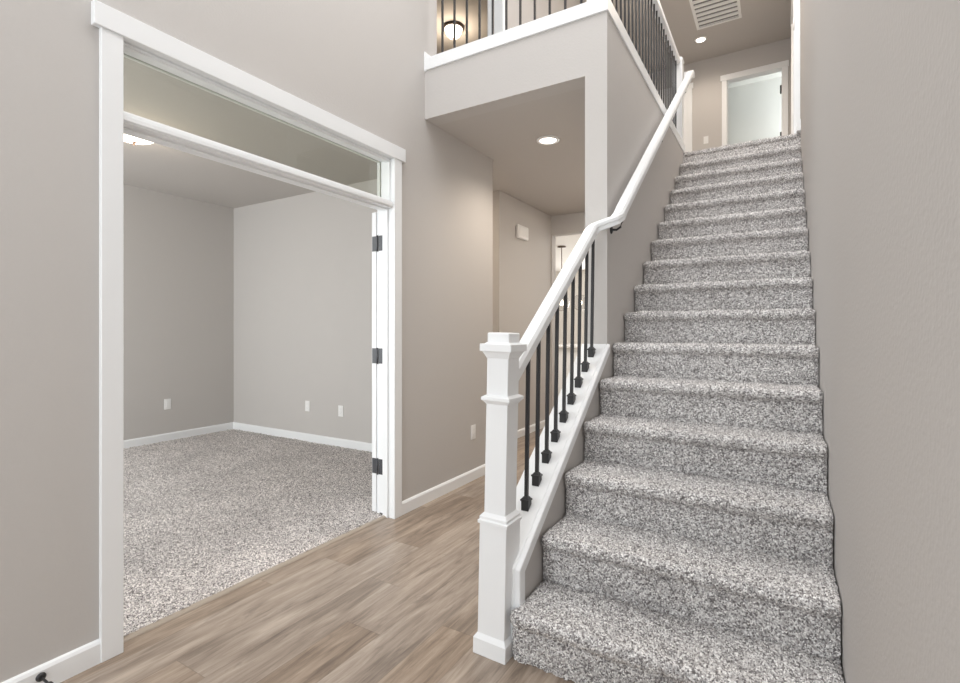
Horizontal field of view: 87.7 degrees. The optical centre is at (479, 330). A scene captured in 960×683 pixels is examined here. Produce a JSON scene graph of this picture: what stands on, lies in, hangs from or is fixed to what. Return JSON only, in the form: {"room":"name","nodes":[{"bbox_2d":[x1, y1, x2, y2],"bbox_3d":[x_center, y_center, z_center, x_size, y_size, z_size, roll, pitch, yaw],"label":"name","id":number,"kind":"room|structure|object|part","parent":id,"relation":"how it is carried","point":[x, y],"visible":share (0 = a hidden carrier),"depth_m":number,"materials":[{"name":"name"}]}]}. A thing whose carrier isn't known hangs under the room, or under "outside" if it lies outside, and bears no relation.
{"room":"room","nodes":[
{"label":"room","id":0,"kind":"room"},
{"bbox_2d":[124,184,233,439],"bbox_3d":[-4.175,-0.141,4.313,0.100,2.714,4.514,0,0,31],"label":"wall","id":1,"kind":"structure","parent":0,"point":[179,251],"depth_m":5.55,"materials":[{"name":"grey paint"}]},
{"bbox_2d":[164,398,170,409],"bbox_3d":[-3.417,0.804,5.471,0.010,0.115,0.070,0,0,31],"label":"wall plate","id":2,"kind":"object","parent":1,"relation":"attached to","point":[167,402],"visible":1,"depth_m":5.46,"materials":[{"name":"white plastic"}]},
{"bbox_2d":[124,422,232,447],"bbox_3d":[-4.125,1.168,4.284,0.015,0.095,4.314,0,0,31],"label":"baseboard","id":3,"kind":"structure","parent":1,"relation":"attached to","point":[152,439],"depth_m":5.54,"materials":[{"name":"white wood"}]},
{"bbox_2d":[124,515,385,642],"bbox_3d":[-1.012,1.209,2.593,0.026,0.014,1.555,0,0,31],"label":"trim","id":4,"kind":"structure","parent":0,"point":[130,636],"depth_m":2.37,"materials":[{"name":"beige wood"}]},
{"bbox_2d":[0,0,585,682],"bbox_3d":[-0.322,-1.524,3.730,0.147,5.480,11.070,0,0,31],"label":"wall","id":5,"kind":"structure","parent":0,"point":[360,62],"depth_m":1.83,"materials":[{"name":"grey paint"}]},
{"bbox_2d":[35,672,52,682],"bbox_3d":[-1.440,1.164,1.659,0.084,0.028,0.028,0,0,31],"label":"door stop","id":6,"kind":"object","parent":5,"relation":"attached to","point":[41,676],"visible":1,"depth_m":1.67,"materials":[{"name":"black metal"}]},
{"bbox_2d":[1,464,484,682],"bbox_3d":[-1.500,1.173,1.655,0.015,0.085,6.300,0,0,31],"label":"baseboard","id":7,"kind":"structure","parent":5,"relation":"attached to","point":[59,669],"depth_m":1.79,"materials":[{"name":"white wood"}]},
{"bbox_2d":[99,27,401,662],"bbox_3d":[-1.016,0.009,2.595,0.158,2.413,1.750,0,0,31],"label":"door frame","id":8,"kind":"structure","parent":5,"relation":"attached to","point":[111,44],"depth_m":1.88,"materials":[{"name":"white wood"}]},
{"bbox_2d":[124,111,393,210],"bbox_3d":[-1.009,-0.816,2.591,0.130,0.068,1.555,0,0,31],"label":"transom bar","id":9,"kind":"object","parent":5,"relation":"attached to","point":[136,126],"depth_m":2.34,"materials":[{"name":"white wood"}]},
{"bbox_2d":[372,212,381,511],"bbox_3d":[-0.483,0.208,3.626,0.101,1.984,0.778,0,0,31],"label":"door","id":10,"kind":"structure","parent":5,"relation":"in","point":[374,215],"depth_m":3.32,"materials":[{"name":"white wood"}]},
{"bbox_3d":[-0.507,0.208,3.647,0.038,1.984,0.766,0,0,31],"label":"door frame","id":11,"kind":"part","parent":10,"relation":"part of","materials":[{"name":"white wood"}]},
{"bbox_2d":[424,51,429,71],"bbox_3d":[-0.349,-1.894,3.579,0.015,0.140,0.146,0,0,31],"label":"baseboard","id":12,"kind":"structure","parent":5,"relation":"attached to","point":[426,55],"depth_m":3.52,"materials":[{"name":"white wood"}]},
{"bbox_2d":[471,424,475,439],"bbox_3d":[-0.053,0.828,4.079,0.009,0.115,0.070,0,0,31],"label":"wall outlet","id":13,"kind":"object","parent":5,"relation":"attached to","point":[473,427],"visible":1,"depth_m":4.08,"materials":[{"name":"white plastic"}]},
{"bbox_2d":[488,0,504,35],"bbox_3d":[-0.092,-2.892,4.134,0.166,2.135,1.100,0,0,31],"label":"door frame","id":14,"kind":"structure","parent":5,"relation":"attached to","point":[499,5],"depth_m":4.51,"materials":[{"name":"white wood"}]},
{"bbox_2d":[234,179,376,442],"bbox_3d":[-1.510,-0.141,5.278,3.482,2.714,0.080,0,0,31],"label":"wall","id":15,"kind":"structure","parent":0,"point":[303,262],"depth_m":5.49,"materials":[{"name":"grey paint"}]},
{"bbox_2d":[233,422,371,451],"bbox_3d":[-1.534,1.168,5.238,3.482,0.095,0.015,0,0,31],"label":"baseboard","id":16,"kind":"structure","parent":15,"relation":"attached to","point":[345,443],"depth_m":5.44,"materials":[{"name":"white wood"}]},
{"bbox_2d":[305,401,309,411],"bbox_3d":[-1.881,0.822,5.449,0.070,0.115,0.009,0,0,31],"label":"wall outlet","id":17,"kind":"object","parent":15,"relation":"attached to","point":[307,403],"visible":1,"depth_m":5.45,"materials":[{"name":"white plastic"}]},
{"bbox_2d":[338,405,342,416],"bbox_3d":[-1.446,0.835,5.189,0.070,0.115,0.009,0,0,31],"label":"wall outlet","id":18,"kind":"object","parent":15,"relation":"attached to","point":[340,408],"visible":1,"depth_m":5.19,"materials":[{"name":"white plastic"}]},
{"bbox_2d":[61,428,574,682],"bbox_3d":[-0.308,1.244,5.650,6.668,0.104,14.620,0,0,31],"label":"floor","id":19,"kind":"structure","parent":0,"point":[391,600],"depth_m":2.50,"materials":[{"name":"brown wood"}]},
{"bbox_2d":[558,344,581,395],"bbox_3d":[2.475,0.736,8.623,2.310,0.960,1.060,0,0,31],"label":"kitchen island","id":20,"kind":"object","parent":19,"relation":"on","point":[560,365],"visible":0.02,"depth_m":8.69,"materials":[{"name":"white paint"}]},
{"bbox_2d":[559,344,581,347],"bbox_3d":[2.475,0.276,8.623,2.310,0.040,1.060,0,0,31],"label":"island countertop","id":21,"kind":"structure","parent":20,"relation":"on","point":[568,345],"depth_m":8.63,"materials":[{"name":"white stone"}]},
{"bbox_2d":[509,133,843,682],"bbox_3d":[1.591,-0.311,3.331,1.018,3.052,4.142,0,0,31],"label":"carpeted staircase","id":22,"kind":"structure","parent":19,"relation":"on","point":[693,542],"depth_m":2.14,"materials":[{"name":"grey carpet"}]},
{"bbox_2d":[124,57,584,271],"bbox_3d":[0.370,-1.649,6.363,6.500,0.326,12.700,0,0,31],"label":"ceiling","id":23,"kind":"structure","parent":0,"point":[149,93],"depth_m":4.16,"materials":[{"name":"grey paint"}]},
{"bbox_2d":[124,134,152,144],"bbox_3d":[-2.575,-1.438,3.720,0.320,0.120,0.320,0,0,31],"label":"dome ceiling light","id":24,"kind":"object","parent":23,"relation":"attached to","point":[130,139],"visible":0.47,"depth_m":3.71,"materials":[{"name":"white glass"}]},
{"bbox_2d":[536,135,559,144],"bbox_3d":[0.532,-1.485,3.911,0.184,0.010,0.184,0,0,31],"label":"recessed light","id":25,"kind":"object","parent":23,"relation":"in","point":[544,140],"visible":1,"depth_m":3.91,"materials":[{"name":"white plastic"}]},
{"bbox_2d":[557,246,569,310],"bbox_3d":[1.439,-0.917,8.812,0.270,1.140,0.270,0,0,31],"label":"pendant light","id":26,"kind":"object","parent":23,"relation":"hanging from","point":[561,247],"visible":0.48,"depth_m":8.81,"materials":[{"name":"brown metal"}]},
{"bbox_2d":[425,11,613,125],"bbox_3d":[0.203,-1.662,3.250,1.300,0.344,0.130,0,0,31],"label":"wall","id":27,"kind":"structure","parent":0,"point":[558,60],"depth_m":3.15,"materials":[{"name":"grey paint"}]},
{"bbox_2d":[424,0,614,70],"bbox_3d":[0.204,-1.872,3.245,1.308,0.085,0.147,0,0,31],"label":"trim","id":28,"kind":"structure","parent":27,"relation":"on","point":[593,7],"depth_m":3.12,"materials":[{"name":"white wood"}]},
{"bbox_2d":[493,190,550,429],"bbox_3d":[-0.916,-0.137,6.795,3.450,2.706,1.400,0,0,31],"label":"wall","id":29,"kind":"structure","parent":0,"point":[521,268],"depth_m":5.76,"materials":[{"name":"grey paint"}]},
{"bbox_2d":[516,224,528,240],"bbox_3d":[0.486,-1.123,5.728,0.051,0.153,0.270,0,0,31],"label":"door chime","id":30,"kind":"object","parent":29,"relation":"attached to","point":[522,232],"visible":1,"depth_m":5.67,"materials":[{"name":"white plastic"}]},
{"bbox_3d":[0.505,-1.123,5.717,0.008,0.103,0.220,0,0,31],"label":"panel","id":31,"kind":"part","parent":30,"relation":"part of","materials":[{"name":"white plastic"}]},
{"bbox_2d":[517,420,544,437],"bbox_3d":[0.571,1.173,5.905,0.015,0.085,1.400,0,0,31],"label":"baseboard","id":32,"kind":"structure","parent":29,"relation":"attached to","point":[521,432],"depth_m":5.96,"materials":[{"name":"white wood"}]},
{"bbox_2d":[551,212,584,410],"bbox_3d":[1.579,-0.137,6.188,1.694,2.706,0.120,0,0,31],"label":"wall","id":33,"kind":"structure","parent":0,"point":[574,223],"depth_m":6.48,"materials":[{"name":"grey paint"}]},
{"bbox_2d":[556,270,584,344],"bbox_3d":[2.223,-0.137,9.263,6.300,2.706,5.820,0,0,31],"label":"kitchen cabinet","id":34,"kind":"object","parent":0,"point":[583,271],"depth_m":12.45,"materials":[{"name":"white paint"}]},
{"bbox_2d":[525,24,682,598],"bbox_3d":[1.856,-0.309,4.874,0.131,3.050,6.870,0,0,31],"label":"wall","id":35,"kind":"structure","parent":0,"point":[623,116],"depth_m":3.01,"materials":[{"name":"grey paint"}]},
{"bbox_2d":[511,344,609,637],"bbox_3d":[0.375,0.646,2.394,0.164,1.139,1.154,0,0,31],"label":"stair stringer","id":36,"kind":"object","parent":35,"relation":"attached to","point":[532,521],"visible":0.53,"depth_m":2.24,"materials":[{"name":"white wood"}]},
{"bbox_2d":[473,70,694,664],"bbox_3d":[1.134,-0.722,3.492,0.200,3.877,3.955,0,0,33],"label":"stair railing","id":37,"kind":"object","parent":35,"relation":"attached to","point":[508,358],"visible":1,"depth_m":1.89,"materials":[{"name":"white wood"}]},
{"bbox_3d":[0.077,0.612,1.906,0.161,1.210,0.138,0,0,31],"label":"newel post","id":38,"kind":"part","parent":37,"relation":"part of","materials":[{"name":"white wood"}]},
{"bbox_3d":[1.139,-1.219,3.544,0.191,2.883,3.859,0,0,31],"label":"handrail","id":39,"kind":"part","parent":37,"relation":"part of","materials":[{"name":"white wood"}]},
{"bbox_2d":[614,9,684,152],"bbox_3d":[1.406,-1.872,4.123,0.147,0.085,2.594,0,0,31],"label":"trim","id":40,"kind":"structure","parent":35,"relation":"on","point":[618,23],"depth_m":3.59,"materials":[{"name":"white wood"}]},
{"bbox_2d":[441,0,683,142],"bbox_3d":[0.874,-2.428,4.370,1.300,1.032,2.750,0,0,31],"label":"balcony railing","id":41,"kind":"object","parent":40,"relation":"on","point":[673,64],"visible":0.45,"depth_m":4.21,"materials":[{"name":"black metal"}]},
{"bbox_3d":[1.387,-2.777,4.080,0.066,0.055,2.528,0,0,31],"label":"handrail","id":42,"kind":"part","parent":41,"relation":"part of","materials":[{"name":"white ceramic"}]},
{"bbox_3d":[2.059,-2.372,5.203,0.110,0.915,0.104,0,0,31],"label":"newel post","id":43,"kind":"part","parent":41,"relation":"part of","materials":[{"name":"white wood"}]},
{"bbox_2d":[437,0,790,87],"bbox_3d":[-0.190,-4.314,4.356,8.200,0.100,12.520,0,0,31],"label":"ceiling","id":44,"kind":"structure","parent":0,"point":[762,22],"depth_m":7.06,"materials":[{"name":"grey paint"}]},
{"bbox_2d":[444,21,463,38],"bbox_3d":[-0.373,-4.176,7.029,0.290,0.176,0.290,0,0,31],"label":"dome ceiling light","id":45,"kind":"object","parent":44,"relation":"attached to","point":[448,27],"visible":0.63,"depth_m":6.96,"materials":[{"name":"white glass"}]},
{"bbox_2d":[694,36,706,42],"bbox_3d":[3.234,-4.259,7.330,0.170,0.010,0.170,0,0,31],"label":"recessed light","id":46,"kind":"object","parent":44,"relation":"in","point":[701,39],"visible":1,"depth_m":7.32,"materials":[{"name":"white plastic"}]},
{"bbox_2d":[689,0,741,29],"bbox_3d":[3.112,-4.256,6.598,0.563,0.016,0.800,0,0,31],"label":"ceiling vent","id":47,"kind":"object","parent":44,"relation":"in","point":[706,13],"visible":1,"depth_m":6.68,"materials":[{"name":"white plastic"}]},
{"bbox_2d":[650,38,790,150],"bbox_3d":[1.844,-2.894,8.954,6.368,2.740,0.120,0,0,31],"label":"wall","id":48,"kind":"structure","parent":0,"point":[707,86],"depth_m":7.79,"materials":[{"name":"grey paint"}]},
{"bbox_2d":[660,90,686,151],"bbox_3d":[3.003,-2.839,8.184,0.728,2.030,0.012,0,0,31],"label":"door","id":49,"kind":"structure","parent":48,"relation":"in","point":[685,95],"depth_m":8.01,"materials":[{"name":"white wood"}]},
{"bbox_2d":[660,83,692,151],"bbox_3d":[2.999,-2.882,8.178,0.908,2.115,0.026,0,0,31],"label":"door frame","id":50,"kind":"structure","parent":48,"relation":"attached to","point":[689,89],"depth_m":7.97,"materials":[{"name":"white wood"}]},
{"bbox_2d":[704,136,707,143],"bbox_3d":[3.550,-2.996,7.857,0.070,0.115,0.010,0,0,31],"label":"light switch","id":51,"kind":"object","parent":48,"relation":"attached to","point":[705,137],"visible":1,"depth_m":7.86,"materials":[{"name":"white plastic"}]},
{"bbox_2d":[720,60,788,145],"bbox_3d":[4.141,-2.882,7.564,0.902,2.115,0.146,0,0,31],"label":"door frame","id":52,"kind":"structure","parent":48,"relation":"attached to","point":[782,66],"depth_m":7.51,"materials":[{"name":"white wood"}]},
{"bbox_2d":[683,133,800,163],"bbox_3d":[0.357,-1.724,6.470,6.368,0.200,5.670,0,0,31],"label":"floor","id":53,"kind":"structure","parent":0,"point":[751,149],"depth_m":4.85,"materials":[{"name":"grey carpet"}]},
{"bbox_2d":[728,77,781,144],"bbox_3d":[4.344,-3.044,8.232,4.400,2.440,1.210,0,0,31],"label":"wall","id":54,"kind":"structure","parent":0,"point":[754,109],"depth_m":8.59,"materials":[{"name":"white paint"}]},
{"bbox_2d":[800,0,959,682],"bbox_3d":[1.785,-1.499,2.539,0.120,5.530,11.190,0,0,31],"label":"wall","id":55,"kind":"structure","parent":0,"point":[880,79],"depth_m":0.92,"materials":[{"name":"grey paint"}]},
{"bbox_2d":[790,0,799,133],"bbox_3d":[3.466,-2.889,5.518,0.056,2.130,1.970,0,0,31],"label":"door frame","id":56,"kind":"structure","parent":55,"relation":"attached to","point":[795,4],"depth_m":4.70,"materials":[{"name":"white wood"}]},
{"bbox_2d":[796,119,800,132],"bbox_3d":[2.942,-1.874,4.617,0.030,0.100,0.152,0,0,31],"label":"baseboard","id":57,"kind":"structure","parent":55,"relation":"attached to","point":[798,127],"depth_m":4.55,"materials":[{"name":"white wood"}]}
]}

